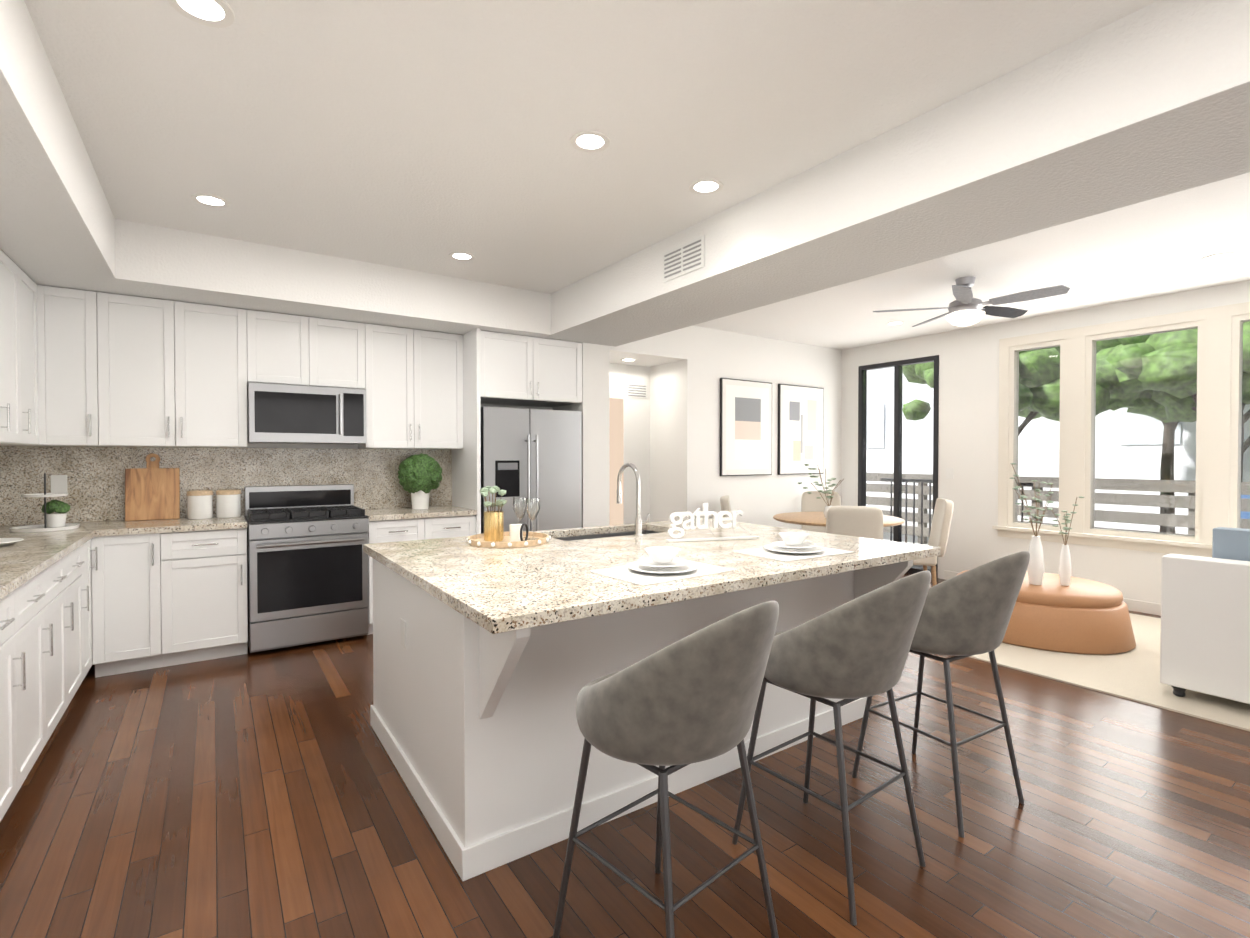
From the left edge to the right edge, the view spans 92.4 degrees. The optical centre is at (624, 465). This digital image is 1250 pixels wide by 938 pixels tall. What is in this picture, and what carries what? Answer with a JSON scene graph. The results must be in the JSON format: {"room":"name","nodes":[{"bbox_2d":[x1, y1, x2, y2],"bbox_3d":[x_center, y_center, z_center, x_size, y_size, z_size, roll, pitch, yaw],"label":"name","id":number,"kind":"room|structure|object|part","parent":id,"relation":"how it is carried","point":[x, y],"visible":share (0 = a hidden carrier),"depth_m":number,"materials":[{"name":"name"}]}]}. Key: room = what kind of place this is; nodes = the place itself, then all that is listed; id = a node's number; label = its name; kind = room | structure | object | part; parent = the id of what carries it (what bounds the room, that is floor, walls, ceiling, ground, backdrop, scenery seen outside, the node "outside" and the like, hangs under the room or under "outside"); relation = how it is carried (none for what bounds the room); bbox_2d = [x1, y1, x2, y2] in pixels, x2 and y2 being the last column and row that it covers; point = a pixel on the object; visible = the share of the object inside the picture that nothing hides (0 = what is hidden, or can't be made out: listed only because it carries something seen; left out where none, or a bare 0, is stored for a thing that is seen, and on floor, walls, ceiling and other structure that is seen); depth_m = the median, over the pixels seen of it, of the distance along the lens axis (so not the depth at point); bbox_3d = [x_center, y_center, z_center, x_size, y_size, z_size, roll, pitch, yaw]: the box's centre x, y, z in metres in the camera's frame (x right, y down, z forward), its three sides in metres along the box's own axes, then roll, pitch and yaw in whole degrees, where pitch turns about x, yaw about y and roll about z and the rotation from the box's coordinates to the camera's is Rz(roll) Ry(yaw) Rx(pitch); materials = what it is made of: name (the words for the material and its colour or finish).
{"room":"dining room and kitchen","nodes":[
{"label":"dining room and kitchen","id":0,"kind":"room"},
{"bbox_2d":[244,404,551,516],"bbox_3d":[-1.874,-0.164,5.354,5.400,2.900,0.150,-1,1,-34],"label":"wall","id":1,"kind":"structure","parent":0,"point":[250,445],"depth_m":4.86,"materials":[{"name":"white paint"}]},
{"bbox_2d":[0,249,7,444],"bbox_3d":[-3.146,-0.602,2.709,0.347,0.986,0.533,-1,1,-34],"label":"upper cabinet","id":2,"kind":"object","parent":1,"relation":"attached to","point":[3,348],"depth_m":3.08,"materials":[{"name":"white wood"}]},
{"bbox_2d":[4,253,27,448],"bbox_3d":[-3.384,-0.607,3.055,0.347,0.986,0.533,-1,1,-34],"label":"upper cabinet","id":3,"kind":"object","parent":1,"relation":"attached to","point":[11,270],"depth_m":3.24,"materials":[{"name":"white wood"}]},
{"bbox_2d":[0,269,47,448],"bbox_3d":[-3.599,-0.611,3.395,0.377,0.986,0.496,-1,1,-34],"label":"upper cabinet","id":4,"kind":"object","parent":1,"relation":"attached to","point":[33,391],"depth_m":3.59,"materials":[{"name":"white wood"}]},
{"bbox_2d":[51,475,66,492],"bbox_3d":[-3.736,0.125,3.954,0.080,0.120,0.007,-1,1,-34],"label":"outlet","id":5,"kind":"object","parent":1,"relation":"attached to","point":[58,483],"visible":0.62,"depth_m":3.95,"materials":[{"name":"white plastic"}]},
{"bbox_2d":[44,286,111,448],"bbox_3d":[-3.548,-0.618,3.871,0.357,0.986,0.384,-1,1,-34],"label":"upper cabinet","id":6,"kind":"object","parent":1,"relation":"attached to","point":[100,393],"depth_m":3.78,"materials":[{"name":"white wood"}]},
{"bbox_2d":[112,294,259,448],"bbox_3d":[-3.130,-0.622,4.193,0.923,0.986,0.327,-1,1,-34],"label":"upper cabinet","id":7,"kind":"object","parent":1,"relation":"attached to","point":[182,372],"depth_m":4.07,"materials":[{"name":"white wood"}]},
{"bbox_2d":[260,311,319,386],"bbox_3d":[-2.610,-0.859,4.547,0.451,0.521,0.327,-1,1,-34],"label":"upper cabinet","id":8,"kind":"object","parent":1,"relation":"attached to","point":[289,344],"depth_m":4.44,"materials":[{"name":"white wood"}]},
{"bbox_2d":[247,382,366,443],"bbox_3d":[-2.442,-0.381,4.608,0.780,0.423,0.426,-1,1,-34],"label":"over-the-range microwave","id":9,"kind":"object","parent":8,"relation":"attached to","point":[287,414],"visible":0.98,"depth_m":4.44,"materials":[{"name":"silver metal"}]},
{"bbox_2d":[320,318,367,388],"bbox_3d":[-2.331,-0.862,4.738,0.451,0.521,0.327,-1,1,-34],"label":"upper cabinet","id":10,"kind":"object","parent":1,"relation":"attached to","point":[343,344],"depth_m":4.65,"materials":[{"name":"white wood"}]},
{"bbox_2d":[348,324,463,448],"bbox_3d":[-1.841,-0.634,5.078,0.850,0.986,0.327,-1,1,-34],"label":"upper cabinet","id":11,"kind":"object","parent":1,"relation":"attached to","point":[415,391],"depth_m":4.95,"materials":[{"name":"white wood"}]},
{"bbox_2d":[464,329,581,406],"bbox_3d":[-0.977,-0.855,5.504,1.000,0.556,0.598,-1,1,-34],"label":"upper cabinet","id":12,"kind":"object","parent":1,"relation":"attached to","point":[500,368],"depth_m":5.22,"materials":[{"name":"white wood"}]},
{"bbox_2d":[610,398,622,524],"bbox_3d":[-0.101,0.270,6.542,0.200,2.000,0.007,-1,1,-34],"label":"hall door","id":13,"kind":"structure","parent":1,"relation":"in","point":[616,445],"depth_m":6.53,"materials":[{"name":"beige wood"}]},
{"bbox_2d":[626,383,646,398],"bbox_3d":[0.132,-0.833,6.682,0.280,0.160,0.015,-1,1,-34],"label":"air vent","id":14,"kind":"object","parent":1,"relation":"in","point":[635,390],"visible":1,"depth_m":6.67,"materials":[{"name":"white plastic"}]},
{"bbox_2d":[552,404,575,410],"bbox_3d":[-0.470,-0.172,5.930,0.295,2.900,0.450,-1,1,-34],"label":"wall","id":15,"kind":"structure","parent":0,"point":[572,407],"depth_m":5.79,"materials":[{"name":"white paint"}]},
{"bbox_2d":[0,573,1249,937],"bbox_3d":[1.456,1.347,2.718,8.120,0.050,10.100,-1,1,-34],"label":"floor","id":16,"kind":"structure","parent":0,"point":[260,795],"depth_m":2.17,"materials":[{"name":"brown wood"}]},
{"bbox_2d":[0,589,27,821],"bbox_3d":[-2.383,0.893,1.858,0.617,0.880,0.573,-1,1,-34],"label":"base cabinet","id":17,"kind":"object","parent":16,"relation":"on","point":[13,659],"depth_m":2.19,"materials":[{"name":"white wood"}]},
{"bbox_2d":[24,569,53,773],"bbox_3d":[-2.644,0.888,2.237,0.617,0.880,0.573,-1,1,-34],"label":"base cabinet","id":18,"kind":"object","parent":16,"relation":"on","point":[38,591],"depth_m":2.54,"materials":[{"name":"white wood"}]},
{"bbox_2d":[52,553,71,728],"bbox_3d":[-2.904,0.883,2.616,0.617,0.880,0.573,-1,1,-34],"label":"base cabinet","id":19,"kind":"object","parent":16,"relation":"on","point":[62,571],"depth_m":2.92,"materials":[{"name":"white wood"}]},
{"bbox_2d":[72,545,83,698],"bbox_3d":[-3.165,0.877,2.995,0.617,0.880,0.573,-1,1,-34],"label":"base cabinet","id":20,"kind":"object","parent":16,"relation":"on","point":[78,557],"depth_m":3.27,"materials":[{"name":"white wood"}]},
{"bbox_2d":[84,533,107,677],"bbox_3d":[-3.346,0.873,3.309,0.673,0.880,0.376,-1,1,-34],"label":"base cabinet","id":21,"kind":"object","parent":16,"relation":"on","point":[95,651],"depth_m":3.61,"materials":[{"name":"white wood"}]},
{"bbox_2d":[104,529,175,675],"bbox_3d":[-3.219,0.865,3.942,0.406,0.880,0.674,-1,1,-34],"label":"base cabinet","id":22,"kind":"object","parent":16,"relation":"on","point":[140,568],"depth_m":3.74,"materials":[{"name":"white wood"}]},
{"bbox_2d":[0,529,95,600],"bbox_3d":[-1.282,0.455,0.266,0.637,0.040,7.640,-1,1,-34],"label":"countertop","id":23,"kind":"structure","parent":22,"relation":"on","point":[23,560],"depth_m":2.75,"materials":[{"name":"beige stone"}]},
{"bbox_2d":[0,538,23,545],"bbox_3d":[-3.130,0.386,2.952,0.240,0.024,0.240,-1,1,-34],"label":"plate","id":24,"kind":"object","parent":23,"relation":"on","point":[6,541],"visible":1,"depth_m":3.03,"materials":[{"name":"white ceramic"}]},
{"bbox_2d":[0,513,246,532],"bbox_3d":[-3.306,0.405,3.897,1.413,0.040,0.638,-1,1,-34],"label":"countertop","id":25,"kind":"structure","parent":22,"relation":"on","point":[182,525],"depth_m":3.90,"materials":[{"name":"beige stone"}]},
{"bbox_2d":[9,473,79,531],"bbox_3d":[-3.508,0.219,3.624,0.310,0.339,0.310,-1,1,-34],"label":"tiered tray","id":26,"kind":"object","parent":25,"relation":"on","point":[54,521],"visible":1,"depth_m":3.65,"materials":[{"name":"white ceramic"}]},
{"bbox_2d":[125,453,179,520],"bbox_3d":[-3.308,0.149,4.197,0.300,0.464,0.072,-1,1,-34],"label":"cutting board","id":27,"kind":"object","parent":25,"relation":"on","point":[152,490],"visible":1,"depth_m":4.18,"materials":[{"name":"brown wood"}]},
{"bbox_2d":[187,490,212,518],"bbox_3d":[-3.040,0.281,4.286,0.154,0.197,0.154,-1,1,-34],"label":"canister","id":28,"kind":"object","parent":25,"relation":"on","point":[199,504],"visible":1,"depth_m":4.23,"materials":[{"name":"white ceramic"}]},
{"bbox_2d":[216,489,240,517],"bbox_3d":[-2.900,0.280,4.382,0.154,0.197,0.154,-1,1,-34],"label":"canister","id":29,"kind":"object","parent":25,"relation":"on","point":[228,503],"visible":1,"depth_m":4.32,"materials":[{"name":"white ceramic"}]},
{"bbox_2d":[176,529,247,664],"bbox_3d":[-2.945,0.861,4.164,0.522,0.880,0.617,-1,1,-34],"label":"base cabinet","id":30,"kind":"object","parent":16,"relation":"on","point":[212,595],"depth_m":3.95,"materials":[{"name":"white wood"}]},
{"bbox_2d":[245,484,368,652],"bbox_3d":[-2.373,0.715,4.469,0.752,1.105,0.703,-1,1,-34],"label":"range","id":31,"kind":"object","parent":16,"relation":"on","point":[307,569],"visible":1,"depth_m":4.26,"materials":[{"name":"silver metal"}]},
{"bbox_2d":[368,513,479,634],"bbox_3d":[-1.753,0.850,4.983,0.834,0.880,0.617,-1,1,-34],"label":"base cabinet","id":32,"kind":"object","parent":16,"relation":"on","point":[423,528],"depth_m":4.68,"materials":[{"name":"white wood"}]},
{"bbox_2d":[365,505,475,520],"bbox_3d":[-1.747,0.390,4.968,0.834,0.040,0.638,-1,1,-34],"label":"countertop","id":33,"kind":"structure","parent":32,"relation":"on","point":[405,513],"depth_m":4.83,"materials":[{"name":"beige stone"}]},
{"bbox_2d":[398,453,441,509],"bbox_3d":[-1.732,0.133,5.064,0.361,0.472,0.368,-1,1,-34],"label":"topiary plant","id":34,"kind":"object","parent":33,"relation":"on","point":[420,476],"visible":1,"depth_m":4.97,"materials":[{"name":"green plant"}]},
{"bbox_2d":[480,406,581,533],"bbox_3d":[-0.941,0.394,5.471,0.940,1.780,0.686,-1,1,-34],"label":"refrigerator","id":35,"kind":"object","parent":16,"relation":"on","point":[536,454],"visible":0.52,"depth_m":5.23,"materials":[{"name":"silver metal"}]},
{"bbox_2d":[370,530,921,880],"bbox_3d":[0.071,0.878,2.979,2.184,0.880,1.650,-1,1,-34],"label":"kitchen island","id":36,"kind":"object","parent":16,"relation":"on","point":[489,664],"depth_m":2.18,"materials":[{"name":"white wood"}]},
{"bbox_2d":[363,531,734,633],"bbox_3d":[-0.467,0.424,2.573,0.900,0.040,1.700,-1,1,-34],"label":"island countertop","id":37,"kind":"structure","parent":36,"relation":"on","point":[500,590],"depth_m":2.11,"materials":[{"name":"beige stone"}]},
{"bbox_2d":[466,532,550,547],"bbox_3d":[-0.596,0.381,3.079,0.431,0.030,0.430,-1,1,-34],"label":"tray","id":38,"kind":"object","parent":37,"relation":"on","point":[476,540],"visible":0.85,"depth_m":2.95,"materials":[{"name":"brown wood"}]},
{"bbox_2d":[480,486,506,541],"bbox_3d":[-0.674,0.244,3.067,0.139,0.285,0.155,-1,1,-34],"label":"vase","id":39,"kind":"object","parent":38,"relation":"on","point":[494,526],"visible":1,"depth_m":3.02,"materials":[{"name":"gold metal"}]},
{"bbox_2d":[510,524,522,541],"bbox_3d":[-0.545,0.343,3.004,0.066,0.090,0.066,-1,1,-34],"label":"candle","id":40,"kind":"object","parent":38,"relation":"on","point":[514,532],"visible":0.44,"depth_m":2.97,"materials":[{"name":"wax"}]},
{"bbox_2d":[513,497,527,537],"bbox_3d":[-0.556,0.278,3.178,0.080,0.215,0.080,-1,1,-34],"label":"wine glass","id":41,"kind":"object","parent":38,"relation":"on","point":[515,511],"visible":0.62,"depth_m":3.17,"materials":[{"name":"clear glass"}]},
{"bbox_2d":[520,523,527,540],"bbox_3d":[-0.501,0.336,2.974,0.075,0.102,0.075,-1,1,-34],"label":"ring ornament","id":42,"kind":"object","parent":38,"relation":"on","point":[521,529],"visible":0.79,"depth_m":2.96,"materials":[{"name":"black metal"}]},
{"bbox_2d":[525,498,539,539],"bbox_3d":[-0.480,0.279,3.120,0.080,0.215,0.080,-1,1,-34],"label":"wine glass","id":43,"kind":"object","parent":38,"relation":"on","point":[537,510],"visible":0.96,"depth_m":3.11,"materials":[{"name":"clear glass"}]},
{"bbox_2d":[531,523,870,593],"bbox_3d":[0.241,0.417,3.060,0.820,0.040,1.700,-1,1,-34],"label":"island countertop","id":44,"kind":"structure","parent":36,"relation":"on","point":[750,572],"depth_m":2.64,"materials":[{"name":"beige stone"}]},
{"bbox_2d":[617,463,649,536],"bbox_3d":[0.046,0.189,3.407,0.106,0.406,0.231,-1,1,-34],"label":"faucet","id":45,"kind":"object","parent":44,"relation":"on","point":[638,525],"visible":1,"depth_m":3.31,"materials":[{"name":"silver metal"}]},
{"bbox_2d":[589,546,733,585],"bbox_3d":[0.144,0.364,2.301,0.476,0.085,0.344,-1,1,-34],"label":"place setting","id":46,"kind":"object","parent":44,"relation":"on","point":[661,564],"visible":1,"depth_m":2.26,"materials":[{"name":"fabric"}]},
{"bbox_2d":[647,518,940,569],"bbox_3d":[0.818,0.412,3.456,0.580,0.040,1.700,-1,1,-34],"label":"island countertop","id":47,"kind":"structure","parent":36,"relation":"on","point":[881,552],"depth_m":3.08,"materials":[{"name":"beige stone"}]},
{"bbox_2d":[666,503,758,541],"bbox_3d":[0.464,0.297,3.158,0.510,0.196,0.036,0,1,-14],"label":"gather sign","id":48,"kind":"object","parent":47,"relation":"on","point":[718,519],"visible":1,"depth_m":3.13,"materials":[{"name":"white ceramic"}]},
{"bbox_2d":[732,532,854,561],"bbox_3d":[0.775,0.358,2.759,0.471,0.085,0.336,-1,1,-34],"label":"place setting","id":49,"kind":"object","parent":47,"relation":"on","point":[792,546],"visible":1,"depth_m":2.72,"materials":[{"name":"ceramic"}]},
{"bbox_2d":[553,601,778,937],"bbox_3d":[0.131,0.827,1.619,0.493,1.022,0.598,-1,1,-34],"label":"bar stool","id":50,"kind":"object","parent":16,"relation":"on","point":[685,701],"visible":1,"depth_m":1.42,"materials":[{"name":"grey fabric"}]},
{"bbox_3d":[0.140,0.521,1.602,0.497,0.422,0.589,-1,1,-34],"label":"seat","id":51,"kind":"part","parent":50,"relation":"part of","materials":[{"name":"grey fabric"}]},
{"bbox_2d":[720,495,730,520],"bbox_3d":[1.307,0.798,6.219,0.631,0.953,0.460,0,1,11],"label":"dining chair","id":52,"kind":"object","parent":16,"relation":"on","point":[725,503],"visible":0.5,"depth_m":6.06,"materials":[{"name":"beige fabric"}]},
{"bbox_2d":[801,491,840,532],"bbox_3d":[2.292,0.789,6.908,0.460,0.953,0.631,0,1,11],"label":"dining chair","id":53,"kind":"object","parent":16,"relation":"on","point":[811,503],"visible":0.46,"depth_m":7.13,"materials":[{"name":"beige fabric"}]},
{"bbox_2d":[732,571,930,925],"bbox_3d":[0.713,0.822,2.009,0.493,1.022,0.584,-1,1,-34],"label":"bar stool","id":54,"kind":"object","parent":16,"relation":"on","point":[853,650],"visible":0.92,"depth_m":1.81,"materials":[{"name":"grey fabric"}]},
{"bbox_3d":[0.718,0.515,1.997,0.499,0.422,0.592,-1,1,-34],"label":"seat","id":55,"kind":"part","parent":54,"relation":"part of","materials":[{"name":"grey fabric"}]},
{"bbox_2d":[773,512,904,526],"bbox_3d":[2.144,0.901,6.072,1.250,0.750,1.250,-1,1,-34],"label":"dining table","id":56,"kind":"object","parent":16,"relation":"on","point":[811,518],"visible":0.31,"depth_m":5.88,"materials":[{"name":"brown wood"}]},
{"bbox_2d":[797,464,843,517],"bbox_3d":[1.951,0.254,5.991,0.461,0.544,0.409,-1,1,-34],"label":"potted plant","id":57,"kind":"object","parent":56,"relation":"on","point":[827,507],"visible":0.96,"depth_m":5.96,"materials":[{"name":"green plant"}]},
{"bbox_2d":[826,506,882,539],"bbox_3d":[1.966,0.812,5.239,0.460,0.953,0.631,0,1,12],"label":"dining chair","id":58,"kind":"object","parent":16,"relation":"on","point":[862,521],"visible":0.48,"depth_m":4.94,"materials":[{"name":"beige fabric"}]},
{"bbox_2d":[913,498,953,585],"bbox_3d":[2.853,0.803,5.891,0.631,0.953,0.460,0,1,16],"label":"dining chair","id":59,"kind":"object","parent":16,"relation":"on","point":[941,523],"visible":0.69,"depth_m":5.66,"materials":[{"name":"beige fabric"}]},
{"bbox_3d":[2.776,0.876,5.913,0.630,0.145,0.631,-1,1,-34],"label":"seat","id":60,"kind":"part","parent":59,"relation":"part of","materials":[{"name":"beige fabric"}]},
{"bbox_2d":[852,551,1029,837],"bbox_3d":[1.289,0.816,2.406,0.493,1.022,0.588,-1,1,-34],"label":"bar stool","id":61,"kind":"object","parent":16,"relation":"on","point":[966,614],"visible":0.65,"depth_m":2.20,"materials":[{"name":"grey fabric"}]},
{"bbox_3d":[1.295,0.510,2.394,0.499,0.422,0.592,-1,1,-34],"label":"seat","id":62,"kind":"part","parent":61,"relation":"part of","materials":[{"name":"grey fabric"}]},
{"bbox_2d":[969,613,1249,730],"bbox_3d":[4.000,1.304,3.676,2.300,0.010,4.000,-1,1,-34],"label":"rug","id":63,"kind":"object","parent":16,"relation":"on","point":[1133,674],"visible":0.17,"depth_m":3.75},
{"bbox_2d":[956,570,1135,654],"bbox_3d":[3.176,1.087,4.661,1.100,0.392,1.232,-1,1,-34],"label":"ottoman","id":64,"kind":"object","parent":63,"relation":"on","point":[1078,615],"visible":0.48,"depth_m":4.17,"materials":[{"name":"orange leather"}]},
{"bbox_2d":[1009,463,1053,584],"bbox_3d":[3.087,0.437,4.501,0.330,0.909,0.271,-1,1,-34],"label":"vase","id":65,"kind":"object","parent":64,"relation":"on","point":[1035,568],"visible":1,"depth_m":4.47,"materials":[{"name":"white ceramic"}]},
{"bbox_2d":[1047,496,1083,585],"bbox_3d":[3.304,0.559,4.474,0.171,0.666,0.232,-1,1,-34],"label":"vase","id":66,"kind":"object","parent":64,"relation":"on","point":[1065,570],"visible":0.98,"depth_m":4.44,"materials":[{"name":"white ceramic"}]},
{"bbox_2d":[1160,527,1249,703],"bbox_3d":[4.167,0.824,3.603,2.100,0.948,0.940,-1,1,-34],"label":"sofa","id":67,"kind":"object","parent":63,"relation":"on","point":[1205,628],"visible":1,"depth_m":3.25,"materials":[{"name":"white fabric"}]},
{"bbox_2d":[0,0,1249,366],"bbox_3d":[1.711,-1.338,2.310,7.920,0.570,9.000,-1,1,-34],"label":"ceiling","id":68,"kind":"structure","parent":0,"point":[376,162],"depth_m":2.60,"materials":[{"name":"white paint"}]},
{"bbox_2d":[167,0,234,27],"bbox_3d":[-1.326,-1.434,1.873,0.180,0.006,0.180,-1,1,-34],"label":"recessed light","id":69,"kind":"object","parent":68,"relation":"in","point":[219,13],"visible":1,"depth_m":1.90,"materials":[{"name":"white plastic"}]},
{"bbox_2d":[191,193,229,207],"bbox_3d":[-2.278,-1.453,3.294,0.180,0.006,0.180,-1,1,-34],"label":"recessed light","id":70,"kind":"object","parent":68,"relation":"in","point":[210,200],"visible":1,"depth_m":3.29,"materials":[{"name":"white plastic"}]},
{"bbox_2d":[449,252,474,260],"bbox_3d":[-1.145,-1.466,4.205,0.180,0.006,0.180,-1,1,-34],"label":"recessed light","id":71,"kind":"object","parent":68,"relation":"in","point":[462,256],"visible":1,"depth_m":4.21,"materials":[{"name":"white plastic"}]},
{"bbox_2d":[570,130,609,152],"bbox_3d":[-0.156,-1.445,2.677,0.180,0.006,0.180,-1,1,-34],"label":"recessed light","id":72,"kind":"object","parent":68,"relation":"in","point":[591,141],"visible":1,"depth_m":2.67,"materials":[{"name":"white plastic"}]},
{"bbox_2d":[620,358,636,361],"bbox_3d":[0.038,-1.104,6.285,0.180,0.006,0.180,-1,1,-34],"label":"recessed light","id":73,"kind":"object","parent":68,"relation":"in","point":[628,359],"visible":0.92,"depth_m":6.26,"materials":[{"name":"white plastic"}]},
{"bbox_2d":[663,235,704,281],"bbox_3d":[0.358,-1.277,3.718,0.015,0.190,0.390,-1,1,-34],"label":"air vent","id":74,"kind":"object","parent":68,"relation":"attached to","point":[684,258],"visible":1,"depth_m":3.70,"materials":[{"name":"white plastic"}]},
{"bbox_2d":[689,178,723,194],"bbox_3d":[0.423,-1.451,3.123,0.180,0.006,0.180,-1,1,-34],"label":"recessed light","id":75,"kind":"object","parent":68,"relation":"in","point":[706,186],"visible":1,"depth_m":3.12,"materials":[{"name":"white plastic"}]},
{"bbox_2d":[886,321,904,325],"bbox_3d":[2.788,-1.463,6.179,0.180,0.006,0.180,-1,1,-34],"label":"recessed light","id":76,"kind":"object","parent":68,"relation":"in","point":[894,323],"visible":0.98,"depth_m":6.18,"materials":[{"name":"white"}]},
{"bbox_2d":[873,276,1069,326],"bbox_3d":[2.682,-1.262,4.627,1.268,0.365,1.250,-1,1,-34],"label":"ceiling fan","id":77,"kind":"object","parent":68,"relation":"hanging from","point":[966,308],"visible":1,"depth_m":4.55,"materials":[{"name":"silver metal"}]},
{"bbox_2d":[1201,252,1236,261],"bbox_3d":[4.090,-1.435,4.126,0.180,0.006,0.180,-1,1,-34],"label":"recessed light","id":78,"kind":"object","parent":68,"relation":"in","point":[1218,256],"visible":1,"depth_m":4.12,"materials":[{"name":"white"}]},
{"bbox_2d":[576,326,843,529],"bbox_3d":[1.176,-0.182,6.678,3.855,2.900,0.120,-1,1,-34],"label":"wall","id":79,"kind":"structure","parent":0,"point":[672,438],"depth_m":6.59,"materials":[{"name":"white paint"}]},
{"bbox_2d":[720,378,771,475],"bbox_3d":[1.371,-0.418,6.738,0.800,1.070,0.036,-1,1,-34],"label":"print","id":80,"kind":"object","parent":79,"relation":"attached to","point":[747,427],"depth_m":6.70},
{"bbox_3d":[1.371,-0.418,6.739,0.800,1.070,0.034,-1,1,-34],"label":"picture frame","id":81,"kind":"part","parent":80,"relation":"part of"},
{"bbox_2d":[778,384,823,474],"bbox_3d":[2.142,-0.425,7.267,0.810,1.070,0.036,-1,1,-34],"label":"print","id":82,"kind":"object","parent":79,"relation":"attached to","point":[801,429],"depth_m":7.23},
{"bbox_3d":[2.142,-0.425,7.268,0.810,1.070,0.034,-1,1,-34],"label":"picture frame","id":83,"kind":"part","parent":82,"relation":"part of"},
{"bbox_2d":[844,280,1249,603],"bbox_3d":[5.208,-0.150,4.335,0.120,2.900,8.550,-1,1,-34],"label":"wall","id":84,"kind":"structure","parent":0,"point":[968,358],"depth_m":6.33,"materials":[{"name":"white paint"}]},
{"bbox_2d":[858,355,938,577],"bbox_3d":[3.247,0.011,7.139,0.120,2.496,1.006,-1,1,-34],"label":"door frame","id":85,"kind":"structure","parent":84,"relation":"attached to","point":[862,427],"depth_m":7.12,"materials":[{"name":"grey metal"}]},
{"bbox_2d":[944,571,1160,615],"bbox_3d":[5.532,1.257,3.764,0.015,0.100,7.010,-1,1,-34],"label":"baseboard","id":86,"kind":"structure","parent":84,"relation":"attached to","point":[1144,607],"depth_m":5.24,"materials":[{"name":"white wood"}]},
{"bbox_2d":[864,302,1249,569],"bbox_3d":[4.457,-0.036,5.351,0.170,2.496,5.212,-1,1,-34],"label":"window frames","id":87,"kind":"structure","parent":84,"relation":"in","point":[1219,417],"depth_m":5.41,"materials":[{"name":"beige wood"}]},
{"label":"outside","id":88,"kind":"structure","parent":0,"visible":0},
{"bbox_2d":[878,507,1187,568],"bbox_3d":[14.032,1.230,12.023,23.110,0.050,28.000,-1,1,-34],"label":"ground","id":89,"kind":"structure","parent":88,"point":[1046,521],"depth_m":11.48,"materials":[{"name":"grey concrete"}]},
{"bbox_2d":[880,478,1032,544],"bbox_3d":[4.188,0.728,7.741,0.060,1.070,1.900,-1,1,-34],"label":"railing","id":90,"kind":"object","parent":89,"relation":"on","point":[928,481],"depth_m":8.09,"materials":[{"name":"grey metal"}]},
{"bbox_2d":[866,367,1249,530],"bbox_3d":[12.674,-4.303,12.228,5.030,11.010,34.000,-1,1,-34],"label":"building","id":91,"kind":"structure","parent":89,"relation":"on","point":[878,461],"depth_m":12.95,"materials":[{"name":"white"}]},
{"bbox_2d":[866,473,1249,543],"bbox_3d":[5.957,0.714,7.682,0.130,1.100,19.000,-1,1,-34],"label":"fence","id":92,"kind":"object","parent":89,"relation":"on","point":[1119,497],"depth_m":7.43,"materials":[{"name":"grey metal"}]},
{"bbox_2d":[902,321,1249,532],"bbox_3d":[8.646,-1.013,8.002,6.148,4.557,8.113,-1,1,-34],"label":"trees","id":93,"kind":"object","parent":89,"relation":"on","point":[1167,375],"depth_m":8.08,"materials":[{"name":"green plant"}]},
{"bbox_2d":[1240,495,1249,518],"bbox_3d":[7.449,0.769,6.949,0.500,1.010,0.500,-1,1,-34],"label":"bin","id":94,"kind":"object","parent":89,"relation":"on","point":[1242,514],"depth_m":6.92,"materials":[{"name":"blue"}]}
]}

